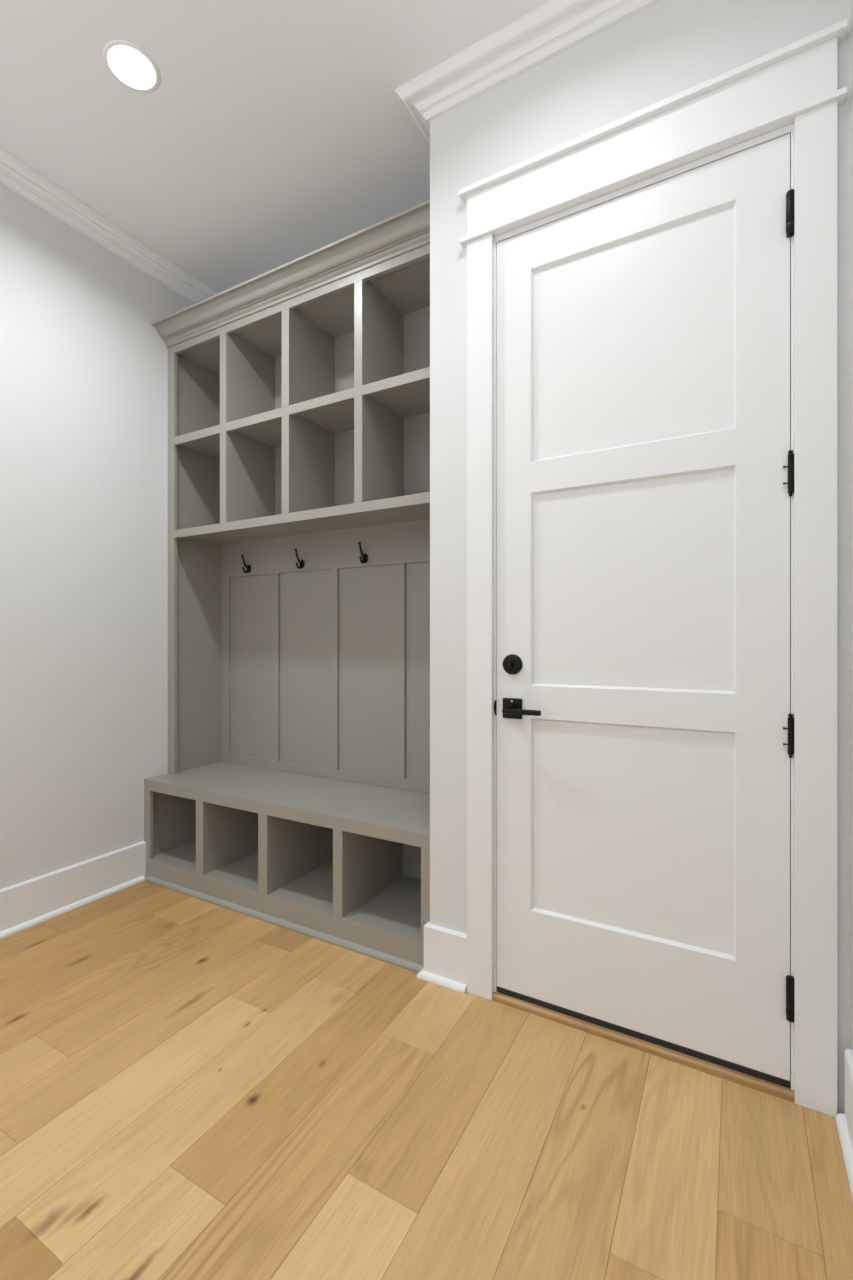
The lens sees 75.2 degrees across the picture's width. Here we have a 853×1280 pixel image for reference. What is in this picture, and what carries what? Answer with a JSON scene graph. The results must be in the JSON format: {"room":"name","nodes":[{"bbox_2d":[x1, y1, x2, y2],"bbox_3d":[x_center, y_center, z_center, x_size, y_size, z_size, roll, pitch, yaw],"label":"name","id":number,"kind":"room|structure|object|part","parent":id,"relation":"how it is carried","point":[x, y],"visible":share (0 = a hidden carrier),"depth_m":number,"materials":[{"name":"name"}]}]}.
{"room":"mudroom","nodes":[
{"label":"mudroom","id":0,"kind":"room"},
{"bbox_2d":[0,184,192,889],"bbox_3d":[-2.264,-0.335,1.278,0.120,3.100,4.625,0,0,29],"label":"wall","id":1,"kind":"structure","parent":0,"point":[84,361],"depth_m":2.43,"materials":[{"name":"paint"}]},
{"bbox_2d":[0,841,145,938],"bbox_3d":[-2.349,1.074,0.968,0.034,0.182,4.000,0,0,29],"label":"baseboard","id":2,"kind":"structure","parent":1,"relation":"attached to","point":[24,905],"depth_m":2.40,"materials":[{"name":"white paint"}]},
{"bbox_3d":[-2.347,1.154,0.958,0.020,0.022,3.984,0,0,29],"label":"shoe moulding","id":3,"kind":"part","parent":2,"relation":"part of","materials":[{"name":"white paint"}]},
{"bbox_2d":[0,0,661,303],"bbox_3d":[-1.032,-1.847,0.505,2.785,0.077,4.475,0,0,29],"label":"crown molding","id":4,"kind":"structure","parent":1,"relation":"attached to","point":[554,27],"depth_m":1.84,"materials":[{"name":"white paint"}]},
{"bbox_2d":[0,0,549,292],"bbox_3d":[-0.996,-1.945,0.570,3.025,0.120,4.625,0,0,29],"label":"ceiling","id":5,"kind":"structure","parent":0,"point":[271,134],"depth_m":1.98,"materials":[{"name":"paint"}]},
{"bbox_2d":[103,40,159,92],"bbox_3d":[-0.967,-1.882,1.821,0.167,0.004,0.167,0,0,29],"label":"recessed light","id":6,"kind":"object","parent":5,"relation":"in","point":[129,64],"visible":1,"depth_m":1.81,"materials":[{"name":"white paint"}]},
{"bbox_2d":[0,881,852,1279],"bbox_3d":[-1.137,1.175,0.317,2.785,0.020,4.045,0,0,29],"label":"floor","id":7,"kind":"structure","parent":0,"point":[191,1088],"depth_m":1.32,"materials":[{"name":"brown wood"}]},
{"bbox_2d":[144,762,429,972],"bbox_3d":[-0.581,0.921,2.519,1.606,0.488,0.468,0,0,29],"label":"storage bench","id":8,"kind":"object","parent":7,"relation":"on","point":[344,864],"visible":0.82,"depth_m":2.40,"materials":[{"name":"beige paint"}]},
{"bbox_3d":[-1.266,0.896,2.919,0.019,0.334,0.425,0,0,29],"label":"panel","id":9,"kind":"part","parent":8,"relation":"part of","materials":[{"name":"beige paint"}]},
{"bbox_3d":[-0.683,1.154,2.318,1.551,0.022,0.018,0,0,29],"label":"shoe moulding","id":10,"kind":"part","parent":8,"relation":"part of","materials":[{"name":"beige paint"}]},
{"bbox_2d":[153,840,420,938],"bbox_3d":[-0.573,1.073,2.532,1.606,0.019,0.425,0,0,29],"label":"shelf","id":11,"kind":"object","parent":8,"relation":"attached to","point":[394,907],"depth_m":2.40,"materials":[{"name":"beige paint"}]},
{"bbox_2d":[152,200,429,793],"bbox_3d":[-0.561,-0.454,2.554,1.606,2.261,0.430,0,0,29],"label":"shelving unit","id":12,"kind":"object","parent":8,"relation":"on","point":[299,389],"visible":0.74,"depth_m":2.66,"materials":[{"name":"beige paint"}]},
{"bbox_3d":[-1.228,-0.413,2.982,0.024,2.180,0.313,0,0,29],"label":"panel","id":13,"kind":"part","parent":12,"relation":"part of","materials":[{"name":"beige paint"}]},
{"bbox_3d":[-0.640,-1.542,2.413,1.606,0.085,0.108,0,0,29],"label":"cornice","id":14,"kind":"part","parent":12,"relation":"part of","materials":[{"name":"beige paint"}]},
{"bbox_3d":[-0.540,-1.492,2.592,1.557,0.019,0.301,0,0,29],"label":"panel","id":15,"kind":"part","parent":12,"relation":"part of","materials":[{"name":"beige paint"}]},
{"bbox_2d":[180,380,429,458],"bbox_3d":[-0.540,-1.022,2.592,1.557,0.019,0.301,0,0,29],"label":"shelf","id":16,"kind":"object","parent":12,"relation":"attached to","point":[410,402],"depth_m":2.53,"materials":[{"name":"beige paint"}]},
{"bbox_2d":[185,504,429,543],"bbox_3d":[-0.540,-0.550,2.592,1.557,0.019,0.301,0,0,29],"label":"shelf","id":17,"kind":"object","parent":12,"relation":"attached to","point":[288,525],"depth_m":2.60,"materials":[{"name":"beige paint"}]},
{"bbox_3d":[-0.464,0.068,2.728,1.557,1.218,0.012,0,0,29],"label":"batten frame","id":18,"kind":"part","parent":12,"relation":"part of","materials":[{"name":"beige paint"}]},
{"bbox_3d":[-0.458,-0.413,2.738,1.557,2.180,0.010,0,0,29],"label":"panel","id":19,"kind":"part","parent":12,"relation":"part of","materials":[{"name":"beige paint"}]},
{"bbox_2d":[492,991,793,1102],"bbox_3d":[0.582,1.155,1.618,0.818,0.020,0.046,0,0,29],"label":"threshold","id":20,"kind":"object","parent":7,"relation":"on","point":[780,1091],"visible":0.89,"depth_m":1.56,"materials":[{"name":"brown wood"}]},
{"bbox_2d":[430,0,850,1113],"bbox_3d":[0.680,-0.335,1.920,1.175,3.100,0.635,0,0,29],"label":"wall","id":21,"kind":"structure","parent":0,"point":[668,48],"depth_m":1.74,"materials":[{"name":"paint"}]},
{"bbox_2d":[417,922,466,993],"bbox_3d":[0.057,1.074,1.890,0.184,0.182,0.044,0,0,29],"label":"baseboard","id":22,"kind":"structure","parent":21,"relation":"attached to","point":[445,949],"depth_m":1.88,"materials":[{"name":"white paint"}]},
{"bbox_3d":[0.056,1.154,1.890,0.183,0.022,0.044,0,0,29],"label":"shoe moulding","id":23,"kind":"part","parent":22,"relation":"part of","materials":[{"name":"white paint"}]},
{"bbox_2d":[497,134,793,1087],"bbox_3d":[0.580,-0.077,1.603,0.813,2.442,0.104,0,0,29],"label":"door","id":24,"kind":"structure","parent":21,"relation":"in","point":[645,459],"depth_m":1.59,"materials":[{"name":"white paint"}]},
{"bbox_3d":[0.275,0.216,1.777,0.065,0.065,0.009,0,0,29],"label":"handle","id":25,"kind":"part","parent":24,"relation":"part of","materials":[{"name":"black metal"}]},
{"bbox_3d":[0.293,0.220,1.712,0.122,0.016,0.016,0,0,29],"label":"lever","id":26,"kind":"part","parent":24,"relation":"part of","materials":[{"name":"black metal"}]},
{"bbox_3d":[0.588,0.547,1.633,0.554,0.596,0.020,0,0,29],"label":"panel","id":27,"kind":"part","parent":24,"relation":"part of","materials":[{"name":"white paint"}]},
{"bbox_3d":[0.588,-0.164,1.633,0.554,0.598,0.020,0,0,29],"label":"panel","id":28,"kind":"part","parent":24,"relation":"part of","materials":[{"name":"white paint"}]},
{"bbox_3d":[0.588,-0.871,1.633,0.554,0.598,0.020,0,0,29],"label":"panel","id":29,"kind":"part","parent":24,"relation":"part of","materials":[{"name":"white paint"}]},
{"bbox_2d":[458,19,847,1116],"bbox_3d":[0.603,-0.164,1.663,1.038,2.658,0.188,0,0,29],"label":"door frame","id":30,"kind":"structure","parent":21,"relation":"attached to","point":[796,83],"depth_m":1.41,"materials":[{"name":"white paint"}]},
{"bbox_3d":[0.177,-0.078,1.825,0.090,2.486,0.020,0,0,29],"label":"casing","id":31,"kind":"part","parent":30,"relation":"part of","materials":[{"name":"white paint"}]},
{"bbox_3d":[0.225,0.217,1.808,0.008,0.053,0.004,0,0,29],"label":"strike plate","id":32,"kind":"part","parent":30,"relation":"part of","materials":[{"name":"black metal"}]},
{"bbox_3d":[0.970,-0.078,1.383,0.088,2.486,0.020,0,0,29],"label":"casing","id":33,"kind":"part","parent":30,"relation":"part of","materials":[{"name":"white paint"}]},
{"bbox_2d":[851,0,852,1049],"bbox_3d":[0.272,-0.335,-0.138,0.120,3.100,4.625,0,0,29],"label":"wall","id":34,"kind":"structure","parent":0,"point":[851,0],"depth_m":1.34,"materials":[{"name":"paint"}]},
{"bbox_2d":[835,1049,852,1200],"bbox_3d":[0.044,1.074,-0.390,0.034,0.182,3.962,0,0,29],"label":"baseboard","id":35,"kind":"structure","parent":34,"relation":"attached to","point":[844,1122],"depth_m":1.28,"materials":[{"name":"white paint"}]},
{"bbox_3d":[0.037,1.154,-0.386,0.020,0.022,3.962,0,0,29],"label":"shoe moulding","id":36,"kind":"part","parent":35,"relation":"part of","materials":[{"name":"white paint"}]}
]}

